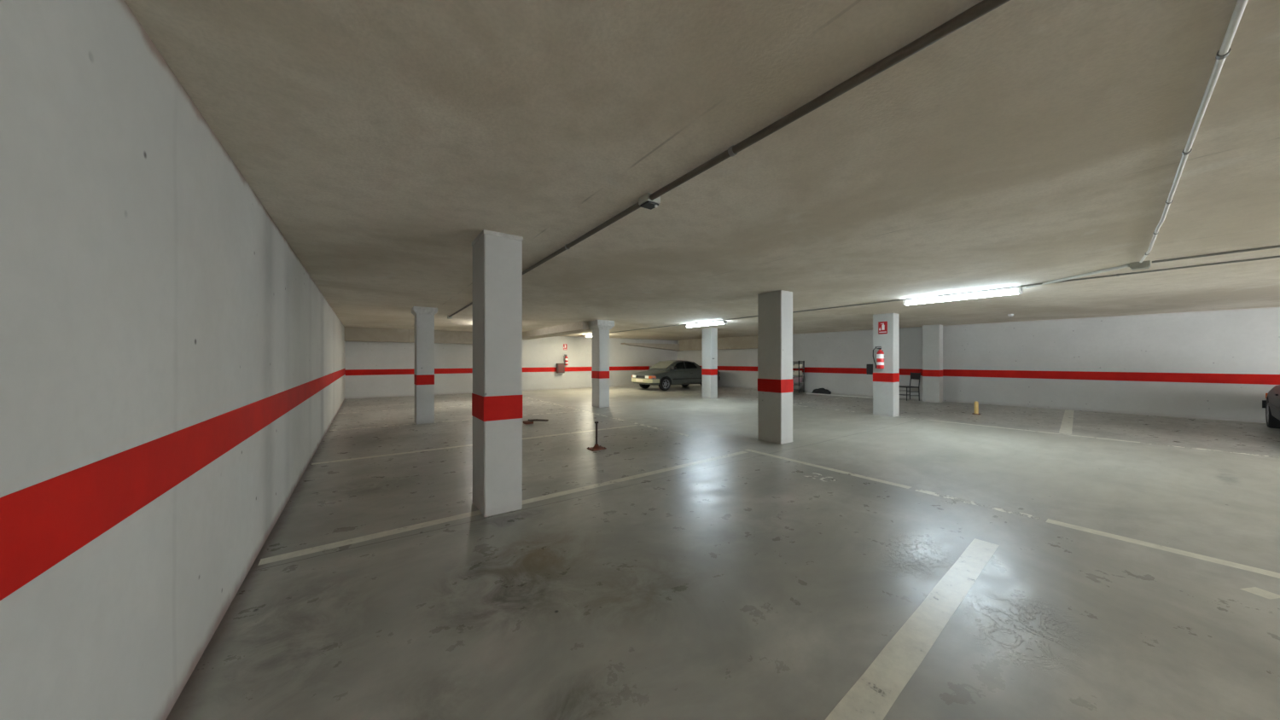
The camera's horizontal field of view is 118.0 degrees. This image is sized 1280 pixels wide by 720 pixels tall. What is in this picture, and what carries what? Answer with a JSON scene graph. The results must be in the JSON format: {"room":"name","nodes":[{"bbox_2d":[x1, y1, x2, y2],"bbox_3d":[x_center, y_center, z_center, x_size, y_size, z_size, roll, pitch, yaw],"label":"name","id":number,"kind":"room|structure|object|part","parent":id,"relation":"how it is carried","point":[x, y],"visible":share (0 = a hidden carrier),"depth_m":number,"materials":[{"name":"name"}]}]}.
{"room":"parking garage","nodes":[
{"label":"parking garage","id":0,"kind":"room"},
{"bbox_2d":[0,0,345,719],"bbox_3d":[-3.128,0.215,3.175,0.202,2.670,25.200,0,0,-35],"label":"wall","id":1,"kind":"structure","parent":0,"point":[172,370],"depth_m":1.19,"materials":[{"name":"paint"}]},
{"bbox_2d":[345,336,677,399],"bbox_3d":[-3.966,0.215,17.907,15.485,2.670,0.202,0,0,-35],"label":"wall","id":2,"kind":"structure","parent":0,"point":[373,369],"depth_m":15.66,"materials":[{"name":"paint"}]},
{"bbox_2d":[344,326,472,343],"bbox_3d":[-7.769,-0.885,14.781,5.665,0.470,0.500,0,0,-35],"label":"beam","id":3,"kind":"structure","parent":2,"relation":"attached to","point":[352,334],"depth_m":13.79,"materials":[{"name":"concrete"}]},
{"bbox_2d":[522,320,591,339],"bbox_3d":[-3.344,-1.005,14.045,0.700,0.230,6.820,0,0,-35],"label":"beam","id":4,"kind":"structure","parent":2,"relation":"attached to","point":[578,327],"depth_m":12.74,"materials":[{"name":"concrete"}]},
{"bbox_2d":[556,363,564,373],"bbox_3d":[-3.692,0.380,17.870,0.360,0.460,0.180,0,0,-35],"label":"wall box","id":5,"kind":"object","parent":2,"relation":"attached to","point":[560,367],"visible":1,"depth_m":17.79,"materials":[{"name":"black paint"}]},
{"bbox_2d":[563,343,567,349],"bbox_3d":[-3.521,-0.610,18.096,0.200,0.280,0.008,0,0,-35],"label":"fire extinguisher sign","id":6,"kind":"object","parent":2,"relation":"attached to","point":[565,346],"visible":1,"depth_m":18.10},
{"bbox_2d":[563,354,568,365],"bbox_3d":[-3.486,-0.005,18.027,0.233,0.511,0.162,0,0,-35],"label":"fire extinguisher","id":7,"kind":"object","parent":2,"relation":"attached to","point":[566,363],"visible":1,"depth_m":17.99,"materials":[{"name":"red metal"}]},
{"bbox_2d":[620,343,680,351],"bbox_3d":[0.713,-0.700,20.829,3.870,0.380,0.450,0,0,-35],"label":"trim","id":8,"kind":"structure","parent":2,"relation":"attached to","point":[664,346],"depth_m":20.82,"materials":[{"name":"concrete"}]},
{"bbox_2d":[124,0,1279,340],"bbox_3d":[3.817,-1.245,8.104,17.235,0.250,25.200,0,0,-35],"label":"ceiling","id":9,"kind":"structure","parent":0,"point":[1033,142],"depth_m":2.06,"materials":[{"name":"concrete"}]},
{"bbox_2d":[638,192,660,209],"bbox_3d":[0.066,-1.083,2.646,0.110,0.075,0.110,0,0,-35],"label":"junction box","id":10,"kind":"object","parent":9,"relation":"attached to","point":[644,201],"visible":0.97,"depth_m":2.62,"materials":[{"name":"grey plastic"}]},
{"bbox_2d":[686,320,727,327],"bbox_3d":[1.942,-1.062,11.433,0.150,0.095,1.560,0,0,-35],"label":"lamp","id":11,"kind":"object","parent":9,"relation":"attached to","point":[718,322],"visible":0.98,"depth_m":11.31,"materials":[{"name":"white plastic"}]},
{"bbox_2d":[448,0,1010,317],"bbox_3d":[0.512,-1.093,2.031,0.115,0.048,18.681,0,0,-35],"label":"conduit","id":12,"kind":"object","parent":9,"relation":"attached to","point":[984,7],"visible":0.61,"depth_m":1.59,"materials":[{"name":"black metal"}]},
{"bbox_2d":[580,256,1279,336],"bbox_3d":[4.114,-1.102,7.959,0.108,0.030,24.180,0,0,-35],"label":"conduit","id":13,"kind":"object","parent":9,"relation":"attached to","point":[1272,257],"visible":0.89,"depth_m":5.60,"materials":[{"name":"grey metal"}]},
{"bbox_2d":[903,287,1023,305],"bbox_3d":[5.374,-1.062,6.510,0.150,0.095,1.560,0,0,-35],"label":"lamp","id":14,"kind":"object","parent":9,"relation":"attached to","point":[1015,290],"visible":0.93,"depth_m":6.38,"materials":[{"name":"white plastic"}]},
{"bbox_2d":[1021,263,1129,289],"bbox_3d":[5.768,-1.096,5.155,0.080,0.046,1.353,0,0,4],"label":"conduit","id":15,"kind":"object","parent":9,"relation":"attached to","point":[1128,264],"visible":0.93,"depth_m":5.01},
{"bbox_2d":[1129,260,1150,270],"bbox_3d":[5.743,-1.084,4.418,0.140,0.072,0.140,0,0,-35],"label":"junction box","id":16,"kind":"object","parent":9,"relation":"attached to","point":[1145,264],"visible":0.99,"depth_m":4.39,"materials":[{"name":"grey plastic"}]},
{"bbox_2d":[1139,0,1248,262],"bbox_3d":[3.676,-1.102,2.684,5.115,0.029,0.048,0,0,-40],"label":"conduit","id":17,"kind":"object","parent":9,"relation":"attached to","point":[1224,50],"visible":1,"depth_m":1.59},
{"bbox_2d":[1152,244,1279,262],"bbox_3d":[8.145,-1.104,1.010,0.038,0.032,8.180,0,0,-35],"label":"conduit","id":18,"kind":"object","parent":9,"relation":"attached to","point":[1278,246],"visible":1,"depth_m":4.00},
{"bbox_2d":[166,384,1279,719],"bbox_3d":[3.776,1.449,8.075,16.735,0.202,24.800,0,0,-35],"label":"floor","id":19,"kind":"structure","parent":0,"point":[930,561],"depth_m":2.45,"materials":[{"name":"concrete"}]},
{"bbox_2d":[411,306,437,424],"bbox_3d":[-4.687,0.115,8.360,0.450,2.470,0.570,0,0,-35],"label":"column","id":20,"kind":"structure","parent":19,"relation":"on","point":[424,317],"depth_m":8.18,"materials":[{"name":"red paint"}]},
{"bbox_2d":[471,229,523,517],"bbox_3d":[-1.335,0.115,3.583,0.340,2.470,0.460,0,0,-35],"label":"column","id":21,"kind":"structure","parent":19,"relation":"on","point":[497,395],"depth_m":3.41,"materials":[{"name":"paint"}]},
{"bbox_2d":[523,418,548,424],"bbox_3d":[-2.226,1.313,8.291,0.544,0.073,0.200,0,0,-35],"label":"barrier","id":22,"kind":"object","parent":19,"relation":"on","point":[528,421],"visible":1,"depth_m":8.20,"materials":[{"name":"metal"}]},
{"bbox_3d":[-2.174,1.306,8.328,0.414,0.059,0.148,0,0,-35],"label":"folding arm","id":23,"kind":"part","parent":22,"relation":"part of","materials":[{"name":"metal"}]},
{"bbox_2d":[587,421,606,451],"bbox_3d":[-0.658,1.143,5.835,0.240,0.415,0.180,0,0,-35],"label":"bollard","id":24,"kind":"object","parent":19,"relation":"on","point":[596,447],"visible":1,"depth_m":5.82,"materials":[{"name":"metal"}]},
{"bbox_3d":[-0.658,1.117,5.835,0.044,0.365,0.044,0,0,-35],"label":"post","id":25,"kind":"part","parent":24,"relation":"part of","materials":[{"name":"metal"}]},
{"bbox_3d":[-0.658,1.343,5.835,0.240,0.015,0.180,0,0,-35],"label":"plate","id":26,"kind":"part","parent":24,"relation":"part of","materials":[{"name":"metal"}]},
{"bbox_2d":[587,320,614,407],"bbox_3d":[-1.147,0.115,11.147,0.550,2.470,0.670,0,0,-35],"label":"column","id":27,"kind":"structure","parent":19,"relation":"on","point":[600,329],"depth_m":10.98,"materials":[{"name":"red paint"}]},
{"bbox_2d":[631,360,720,390],"bbox_3d":[1.764,0.676,18.393,4.415,1.347,1.860,0,0,-35],"label":"car","id":28,"kind":"object","parent":19,"relation":"on","point":[665,374],"visible":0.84,"depth_m":17.48,"materials":[{"name":"grey paint"}]},
{"bbox_2d":[701,327,717,398],"bbox_3d":[2.476,0.115,13.687,0.335,2.470,0.455,0,0,-35],"label":"column","id":29,"kind":"structure","parent":19,"relation":"on","point":[709,370],"depth_m":13.54,"materials":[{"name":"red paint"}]},
{"bbox_2d":[757,290,793,444],"bbox_3d":[2.264,0.115,6.444,0.335,2.470,0.455,0,0,-35],"label":"column","id":30,"kind":"structure","parent":19,"relation":"on","point":[775,309],"depth_m":6.30,"materials":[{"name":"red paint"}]},
{"bbox_2d":[792,360,804,393],"bbox_3d":[6.389,0.690,16.329,0.420,1.320,1.000,0,0,-39],"label":"shelf rack","id":31,"kind":"object","parent":19,"relation":"on","point":[799,368],"visible":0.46,"depth_m":16.00,"materials":[{"name":"black metal"}]},
{"bbox_2d":[792,377,802,382],"bbox_3d":[6.534,0.818,16.150,0.304,0.202,0.420,0,0,-39],"label":"carton","id":32,"kind":"object","parent":31,"relation":"on","point":[795,379],"visible":0.68,"depth_m":15.99,"materials":[{"name":"cardboard"}]},
{"bbox_2d":[792,370,802,375],"bbox_3d":[6.534,0.533,16.150,0.304,0.172,0.400,0,0,-39],"label":"carton","id":33,"kind":"object","parent":31,"relation":"on","point":[794,372],"visible":0.74,"depth_m":16.02,"materials":[{"name":"beige cardboard"}]},
{"bbox_2d":[792,364,802,367],"bbox_3d":[6.534,0.248,16.150,0.304,0.142,0.420,0,0,-39],"label":"carton","id":34,"kind":"object","parent":31,"relation":"on","point":[794,365],"visible":0.78,"depth_m":16.00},
{"bbox_2d":[793,384,802,389],"bbox_3d":[6.528,1.133,16.158,0.304,0.172,0.420,0,0,-39],"label":"carton","id":35,"kind":"object","parent":31,"relation":"on","point":[795,386],"visible":0.55,"depth_m":16.02,"materials":[{"name":"grey cardboard"}]},
{"bbox_2d":[811,388,831,394],"bbox_3d":[7.239,1.229,15.376,0.433,0.243,0.809,0,0,-35],"label":"bundle","id":36,"kind":"object","parent":19,"relation":"on","point":[823,391],"visible":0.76,"depth_m":15.22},
{"bbox_2d":[806,392,872,398],"bbox_3d":[7.659,1.333,14.263,0.061,0.035,3.100,0,0,-39],"label":"board","id":37,"kind":"object","parent":19,"relation":"on","point":[806,392],"visible":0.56,"depth_m":14.39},
{"bbox_2d":[872,313,899,417],"bbox_3d":[6.019,0.115,9.420,0.335,2.470,0.455,0,0,-35],"label":"column","id":38,"kind":"structure","parent":19,"relation":"on","point":[886,381],"depth_m":9.27,"materials":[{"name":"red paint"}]},
{"bbox_2d":[866,364,872,374],"bbox_3d":[5.786,0.230,9.636,0.200,0.260,0.170,0,0,-35],"label":"wall box","id":39,"kind":"object","parent":38,"relation":"attached to","point":[869,367],"visible":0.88,"depth_m":9.56,"materials":[{"name":"black plastic"}]},
{"bbox_2d":[872,346,884,368],"bbox_3d":[5.779,-0.059,9.327,0.170,0.538,0.246,0,0,-35],"label":"fire extinguisher","id":40,"kind":"object","parent":38,"relation":"attached to","point":[880,355],"visible":1,"depth_m":9.24,"materials":[{"name":"red metal"}]},
{"bbox_2d":[878,321,887,334],"bbox_3d":[5.881,-0.780,9.323,0.008,0.300,0.200,0,0,-35],"label":"fire extinguisher sign","id":41,"kind":"object","parent":38,"relation":"attached to","point":[882,326],"visible":1,"depth_m":9.32,"materials":[{"name":"red plastic"}]},
{"bbox_2d":[898,372,920,401],"bbox_3d":[9.036,0.884,12.934,0.494,0.932,0.467,0,0,0],"label":"chair","id":42,"kind":"object","parent":19,"relation":"on","point":[913,375],"visible":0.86,"depth_m":12.79,"materials":[{"name":"black paint"}]},
{"bbox_3d":[9.009,0.902,12.934,0.440,0.035,0.460,0,0,0],"label":"seat","id":43,"kind":"part","parent":42,"relation":"part of","materials":[{"name":"black plastic"}]},
{"bbox_3d":[9.246,0.540,12.934,0.025,0.220,0.430,0,0,0],"label":"backrest","id":44,"kind":"part","parent":42,"relation":"part of","materials":[{"name":"black plastic"}]},
{"bbox_3d":[9.243,0.884,12.719,0.078,0.932,0.037,0,0,0],"label":"leg","id":45,"kind":"part","parent":42,"relation":"part of","materials":[{"name":"black paint"}]},
{"bbox_2d":[922,324,942,402],"bbox_3d":[9.439,0.115,12.411,0.335,2.470,0.455,0,0,-35],"label":"column","id":46,"kind":"structure","parent":19,"relation":"on","point":[932,334],"depth_m":12.28,"materials":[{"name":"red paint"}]},
{"bbox_2d":[972,401,980,414],"bbox_3d":[8.378,1.190,9.586,0.140,0.320,0.140,0,0,-35],"label":"bollard","id":47,"kind":"object","parent":19,"relation":"on","point":[976,404],"visible":1,"depth_m":9.55,"materials":[{"name":"paint"}]},
{"bbox_3d":[8.378,1.184,9.586,0.084,0.308,0.084,0,0,-35],"label":"post","id":48,"kind":"part","parent":47,"relation":"part of","materials":[{"name":"yellow paint"}]},
{"bbox_2d":[1262,384,1279,428],"bbox_3d":[11.890,0.676,6.205,4.415,1.347,1.744,0,0,-35],"label":"car","id":49,"kind":"object","parent":19,"relation":"on","point":[1271,404],"visible":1,"depth_m":7.40,"materials":[{"name":"black paint"}]},
{"bbox_2d":[677,307,1279,423],"bbox_3d":[10.090,0.215,12.554,0.302,2.670,24.867,0,0,-39],"label":"wall","id":50,"kind":"structure","parent":0,"point":[1222,364],"depth_m":10.21,"materials":[{"name":"paint"}]},
{"bbox_2d":[679,335,757,350],"bbox_3d":[4.132,-0.825,19.454,0.299,0.590,5.780,0,0,-39],"label":"trim","id":51,"kind":"structure","parent":50,"relation":"attached to","point":[742,342],"depth_m":18.99,"materials":[{"name":"concrete"}]}
]}

